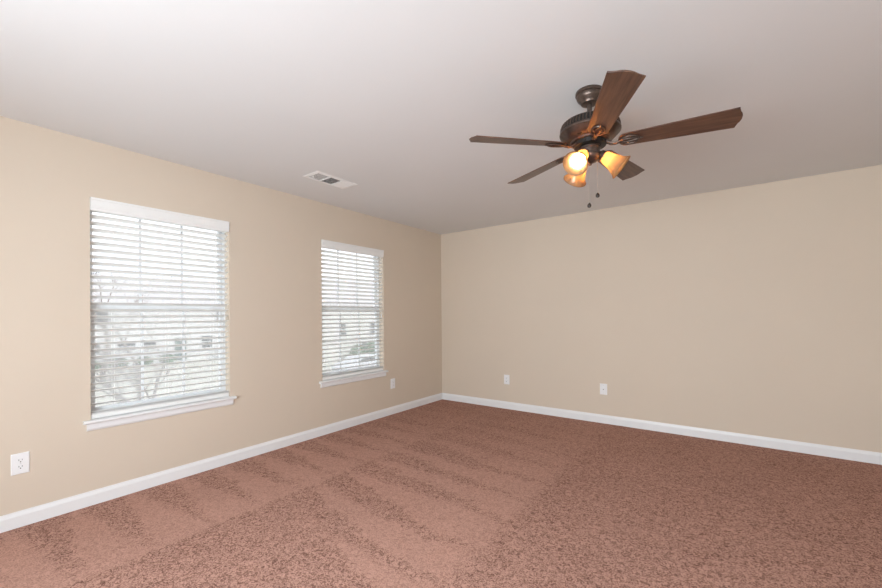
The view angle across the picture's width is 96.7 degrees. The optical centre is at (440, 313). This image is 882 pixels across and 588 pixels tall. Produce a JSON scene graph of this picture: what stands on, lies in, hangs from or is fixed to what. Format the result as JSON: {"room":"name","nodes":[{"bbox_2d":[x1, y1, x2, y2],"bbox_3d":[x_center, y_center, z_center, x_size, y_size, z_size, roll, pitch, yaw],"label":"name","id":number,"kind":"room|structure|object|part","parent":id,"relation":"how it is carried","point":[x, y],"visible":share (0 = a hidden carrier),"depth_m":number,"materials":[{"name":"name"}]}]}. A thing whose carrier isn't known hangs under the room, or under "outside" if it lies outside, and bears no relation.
{"room":"empty bedroom","nodes":[
{"label":"empty bedroom","id":0,"kind":"room"},
{"bbox_2d":[0,116,441,515],"bbox_3d":[-1.833,0.058,3.454,0.160,2.440,6.320,-1,0,36],"label":"wall","id":1,"kind":"structure","parent":0,"point":[49,178],"depth_m":3.04,"materials":[{"name":"beige paint"}]},
{"bbox_2d":[11,451,29,475],"bbox_3d":[-2.526,0.902,2.357,0.008,0.125,0.079,-1,0,36],"label":"wall outlet","id":2,"kind":"object","parent":1,"relation":"attached to","point":[20,462],"visible":1,"depth_m":2.35,"materials":[{"name":"white plastic"}]},
{"bbox_2d":[16,458,24,462],"bbox_3d":[-2.523,0.883,2.355,0.002,0.028,0.034,-1,0,36],"label":"receptacle","id":3,"kind":"object","parent":2,"relation":"attached to","point":[18,460],"depth_m":2.35,"materials":[{"name":"white plastic"}]},
{"bbox_2d":[16,464,24,469],"bbox_3d":[-2.523,0.922,2.355,0.002,0.028,0.034,-1,0,36],"label":"receptacle","id":4,"kind":"object","parent":2,"relation":"attached to","point":[18,466],"depth_m":2.35,"materials":[{"name":"white plastic"}]},
{"bbox_2d":[83,212,236,430],"bbox_3d":[-2.122,0.001,3.022,0.188,1.565,0.986,-1,0,36],"label":"window","id":5,"kind":"structure","parent":1,"relation":"in","point":[133,417],"depth_m":2.96,"materials":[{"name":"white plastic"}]},
{"bbox_3d":[-2.181,-0.397,3.065,0.028,0.743,0.878,-1,0,36],"label":"sash","id":6,"kind":"part","parent":5,"relation":"part of","materials":[{"name":"white plastic"}]},
{"bbox_3d":[-2.150,0.311,3.044,0.030,0.747,0.878,-1,0,36],"label":"sash","id":7,"kind":"part","parent":5,"relation":"part of","materials":[{"name":"white plastic"}]},
{"bbox_2d":[90,197,229,418],"bbox_3d":[-2.095,-0.035,3.002,0.078,1.488,0.902,-1,0,36],"label":"window blind","id":8,"kind":"object","parent":5,"relation":"attached to","point":[98,205],"visible":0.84,"depth_m":2.95,"materials":[{"name":"white plastic"}]},
{"bbox_3d":[-2.297,-0.034,2.746,0.056,1.434,0.001,-1,0,36],"label":"ladder cord","id":9,"kind":"part","parent":8,"relation":"part of","materials":[{"name":"white fabric"}]},
{"bbox_3d":[-2.098,0.695,3.006,0.052,0.029,0.900,-1,0,36],"label":"rail","id":10,"kind":"part","parent":8,"relation":"part of","materials":[{"name":"white plastic"}]},
{"bbox_3d":[-2.104,-0.035,3.009,0.056,1.434,0.001,-1,0,36],"label":"ladder cord","id":11,"kind":"part","parent":8,"relation":"part of","materials":[{"name":"white fabric"}]},
{"bbox_3d":[-1.911,-0.035,3.272,0.056,1.434,0.001,-1,0,36],"label":"ladder cord","id":12,"kind":"part","parent":8,"relation":"part of","materials":[{"name":"white fabric"}]},
{"bbox_3d":[-1.832,-0.341,3.318,0.002,0.704,0.008,-1,0,36],"label":"lift cord","id":13,"kind":"part","parent":8,"relation":"part of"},
{"bbox_2d":[0,393,442,532],"bbox_3d":[-1.753,1.230,3.398,0.014,0.094,6.000,-1,0,36],"label":"baseboard","id":14,"kind":"structure","parent":1,"relation":"attached to","point":[11,521],"depth_m":3.00,"materials":[{"name":"white paint"}]},
{"bbox_2d":[319,250,388,387],"bbox_3d":[-1.024,0.001,4.515,0.188,1.557,0.992,-1,0,36],"label":"window","id":15,"kind":"structure","parent":1,"relation":"in","point":[354,378],"depth_m":4.61,"materials":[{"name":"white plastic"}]},
{"bbox_3d":[-1.053,0.310,4.537,0.030,0.743,0.884,-1,0,36],"label":"sash","id":16,"kind":"part","parent":15,"relation":"part of","materials":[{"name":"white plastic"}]},
{"bbox_2d":[321,239,383,379],"bbox_3d":[-0.998,-0.035,4.496,0.078,1.480,0.908,-1,0,36],"label":"window blind","id":17,"kind":"object","parent":15,"relation":"attached to","point":[326,244],"visible":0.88,"depth_m":4.47,"materials":[{"name":"white plastic"}]},
{"bbox_3d":[-1.201,-0.034,4.237,0.056,1.426,0.001,-1,0,36],"label":"ladder cord","id":18,"kind":"part","parent":17,"relation":"part of","materials":[{"name":"white fabric"}]},
{"bbox_3d":[-1.001,0.691,4.499,0.052,0.029,0.906,-1,0,36],"label":"rail","id":19,"kind":"part","parent":17,"relation":"part of","materials":[{"name":"white plastic"}]},
{"bbox_3d":[-1.084,-0.395,4.558,0.028,0.739,0.884,-1,0,36],"label":"sash","id":20,"kind":"part","parent":15,"relation":"part of","materials":[{"name":"white plastic"}]},
{"bbox_2d":[391,378,394,388],"bbox_3d":[-0.607,0.889,4.968,0.008,0.125,0.079,-1,0,36],"label":"wall outlet","id":21,"kind":"object","parent":1,"relation":"attached to","point":[393,379],"visible":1,"depth_m":4.96,"materials":[{"name":"white plastic"}]},
{"bbox_2d":[0,0,881,234],"bbox_3d":[0.376,-1.262,1.828,5.670,0.150,6.320,-1,0,36],"label":"ceiling","id":22,"kind":"structure","parent":0,"point":[387,98],"depth_m":2.06,"materials":[{"name":"white paint"}]},
{"bbox_2d":[303,171,357,188],"bbox_3d":[-0.967,-1.160,3.455,0.205,0.020,0.430,-1,0,36],"label":"ceiling vent","id":23,"kind":"object","parent":22,"relation":"in","point":[319,176],"visible":1,"depth_m":3.43,"materials":[{"name":"white metal"}]},
{"bbox_2d":[469,70,742,207],"bbox_3d":[0.837,-0.875,2.115,1.257,0.630,1.257,-1,0,36],"label":"ceiling fan","id":24,"kind":"object","parent":22,"relation":"hanging from","point":[588,132],"visible":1,"depth_m":2.00,"materials":[{"name":"brown wood"}]},
{"bbox_3d":[0.405,-0.896,2.048,0.523,0.006,0.142,0,13,-9],"label":"blade","id":25,"kind":"part","parent":24,"relation":"part of","materials":[{"name":"brown wood"}]},
{"bbox_3d":[0.620,-0.896,2.466,0.142,0.006,0.523,-15,6,-26],"label":"blade","id":26,"kind":"part","parent":24,"relation":"part of","materials":[{"name":"brown wood"}]},
{"bbox_3d":[0.778,-0.800,2.216,0.132,0.132,0.116,0,-40,-12],"label":"lamp shade","id":27,"kind":"part","parent":24,"relation":"part of","materials":[{"name":"orange glass"}]},
{"bbox_3d":[0.719,-0.800,2.035,0.132,0.132,0.116,-1,40,48],"label":"lamp shade","id":28,"kind":"part","parent":24,"relation":"part of","materials":[{"name":"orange glass"}]},
{"bbox_3d":[0.731,-0.815,2.046,0.039,0.039,0.066,-1,40,48],"label":"bulb","id":29,"kind":"part","parent":24,"relation":"part of","materials":[{"name":"white glass"}]},
{"bbox_3d":[0.800,-0.904,2.109,0.169,0.024,0.172,-1,0,36],"label":"rotor plate","id":30,"kind":"part","parent":24,"relation":"part of","materials":[{"name":"black metal"}]},
{"bbox_3d":[0.906,-0.802,2.074,0.116,0.132,0.132,41,12,14],"label":"lamp shade","id":31,"kind":"part","parent":24,"relation":"part of","materials":[{"name":"orange glass"}]},
{"bbox_3d":[0.736,-0.900,1.714,0.142,0.006,0.523,13,2,9],"label":"blade","id":32,"kind":"part","parent":24,"relation":"part of","materials":[{"name":"brown wood"}]},
{"bbox_3d":[1.084,-0.900,2.390,0.523,0.006,0.142,0,-13,-45],"label":"blade","id":33,"kind":"part","parent":24,"relation":"part of","materials":[{"name":"brown wood"}]},
{"bbox_3d":[1.155,-0.902,1.926,0.523,0.006,0.142,-1,-13,27],"label":"blade","id":34,"kind":"part","parent":24,"relation":"part of","materials":[{"name":"brown wood"}]},
{"bbox_2d":[0,399,881,587],"bbox_3d":[0.398,1.313,1.818,5.670,0.120,6.320,-1,0,36],"label":"floor","id":35,"kind":"structure","parent":0,"point":[442,493],"depth_m":2.40,"materials":[{"name":"brown carpet"}]},
{"bbox_2d":[441,165,881,452],"bbox_3d":[2.211,0.026,4.305,5.350,2.440,0.160,-1,0,36],"label":"wall","id":36,"kind":"structure","parent":0,"point":[756,310],"depth_m":3.94,"materials":[{"name":"beige paint"}]},
{"bbox_2d":[504,375,509,384],"bbox_3d":[0.868,0.876,5.189,0.079,0.125,0.008,-1,0,36],"label":"wall outlet","id":37,"kind":"object","parent":36,"relation":"attached to","point":[506,377],"visible":1,"depth_m":5.19,"materials":[{"name":"white plastic"}]},
{"bbox_2d":[600,383,606,394],"bbox_3d":[1.847,0.864,4.465,0.079,0.125,0.016,-1,0,36],"label":"cable plate","id":38,"kind":"object","parent":36,"relation":"attached to","point":[603,387],"visible":1,"depth_m":4.46,"materials":[{"name":"white plastic"}]},
{"bbox_2d":[442,393,881,464],"bbox_3d":[2.175,1.200,4.226,5.336,0.094,0.014,-1,0,36],"label":"baseboard","id":39,"kind":"structure","parent":36,"relation":"attached to","point":[774,443],"depth_m":3.95,"materials":[{"name":"white paint"}]},
{"bbox_3d":[4.915,4.447,39.457,7.000,0.020,180.000,-1,0,36],"label":"street","id":40,"kind":"object","parent":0,"visible":0},
{"bbox_2d":[332,354,374,371],"bbox_3d":[-5.709,3.762,28.893,1.760,1.449,4.481,-1,0,36],"label":"parked car","id":41,"kind":"object","parent":40,"relation":"on","point":[362,355],"visible":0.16,"depth_m":27.83,"materials":[{"name":"silver metal"}]},
{"bbox_3d":[-5.721,3.282,28.885,1.730,0.350,2.330,-1,0,36],"label":"glass","id":42,"kind":"part","parent":41,"relation":"part of","materials":[{"name":"grey glass"}]},
{"label":"outside","id":43,"kind":"structure","parent":0,"visible":0},
{"bbox_2d":[95,358,337,406],"bbox_3d":[-38.839,5.099,71.608,139.400,0.300,180.000,-1,0,36],"label":"ground","id":44,"kind":"structure","parent":43,"point":[127,383],"depth_m":26.72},
{"bbox_2d":[92,244,138,377],"bbox_3d":[-24.237,-0.570,27.538,5.741,10.614,4.893,-1,0,26],"label":"bare tree","id":45,"kind":"object","parent":44,"relation":"on","point":[96,320],"visible":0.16,"depth_m":28.30,"materials":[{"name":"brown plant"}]},
{"bbox_2d":[109,358,128,366],"bbox_3d":[-27.508,4.213,33.501,1.375,0.991,1.400,-1,0,36],"label":"shrub","id":46,"kind":"object","parent":44,"relation":"on","point":[119,364],"visible":0.27,"depth_m":33.24,"materials":[{"name":"green plant"}]},
{"bbox_2d":[93,285,177,402],"bbox_3d":[-9.021,1.729,10.664,3.126,5.579,4.944,0,0,-25],"label":"bare tree","id":47,"kind":"object","parent":44,"relation":"on","point":[138,388],"visible":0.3,"depth_m":10.73,"materials":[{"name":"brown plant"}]},
{"bbox_2d":[138,357,152,364],"bbox_3d":[-26.436,4.262,34.974,1.351,0.887,1.402,-1,0,36],"label":"shrub","id":48,"kind":"object","parent":44,"relation":"on","point":[150,361],"visible":0.3,"depth_m":34.74,"materials":[{"name":"green plant"}]},
{"bbox_2d":[92,274,218,368],"bbox_3d":[-29.632,0.539,40.634,9.900,8.430,17.900,-1,0,36],"label":"house","id":49,"kind":"structure","parent":44,"relation":"on","point":[94,280],"depth_m":37.71,"materials":[{"name":"white"}]},
{"bbox_3d":[-29.128,0.423,33.686,0.017,1.100,0.900,-1,0,36],"label":"pane","id":50,"kind":"part","parent":49,"relation":"part of","materials":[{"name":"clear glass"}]},
{"bbox_3d":[-28.100,2.970,35.047,0.017,0.700,1.300,-1,0,36],"label":"pane","id":51,"kind":"part","parent":49,"relation":"part of","materials":[{"name":"clear glass"}]},
{"bbox_3d":[-27.093,2.966,36.416,0.017,0.700,1.100,-1,0,36],"label":"pane","id":52,"kind":"part","parent":49,"relation":"part of","materials":[{"name":"clear glass"}]},
{"bbox_3d":[-25.546,3.486,38.508,0.050,2.150,1.000,-1,0,36],"label":"door","id":53,"kind":"part","parent":49,"relation":"part of","materials":[{"name":"white"}]},
{"bbox_3d":[-24.133,2.906,40.446,0.017,1.200,1.000,-1,0,36],"label":"pane","id":54,"kind":"part","parent":49,"relation":"part of","materials":[{"name":"clear glass"}]},
{"bbox_2d":[159,354,176,362],"bbox_3d":[-25.378,4.215,36.419,1.398,0.973,1.405,-1,0,36],"label":"shrub","id":55,"kind":"object","parent":44,"relation":"on","point":[171,355],"visible":0.42,"depth_m":36.15,"materials":[{"name":"green plant"}]},
{"bbox_2d":[322,278,374,363],"bbox_3d":[-10.653,0.436,42.820,9.900,8.330,12.900,-1,0,36],"label":"house","id":56,"kind":"structure","parent":44,"relation":"on","point":[333,296],"depth_m":37.62,"materials":[{"name":"beige"}]},
{"bbox_3d":[-9.309,1.568,36.996,0.017,1.100,0.800,-1,0,36],"label":"pane","id":57,"kind":"part","parent":56,"relation":"part of","materials":[{"name":"clear glass"}]},
{"bbox_2d":[349,344,365,354],"bbox_3d":[-7.739,3.673,36.450,1.658,1.758,1.630,-1,0,36],"label":"shrub","id":58,"kind":"object","parent":44,"relation":"on","point":[354,348],"visible":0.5,"depth_m":36.06,"materials":[{"name":"green plant"}]},
{"bbox_2d":[364,340,374,353],"bbox_3d":[-6.635,3.570,37.984,1.848,1.959,1.903,-1,0,36],"label":"shrub","id":59,"kind":"object","parent":44,"relation":"on","point":[369,343],"visible":0.34,"depth_m":37.43,"materials":[{"name":"green plant"}]}
]}

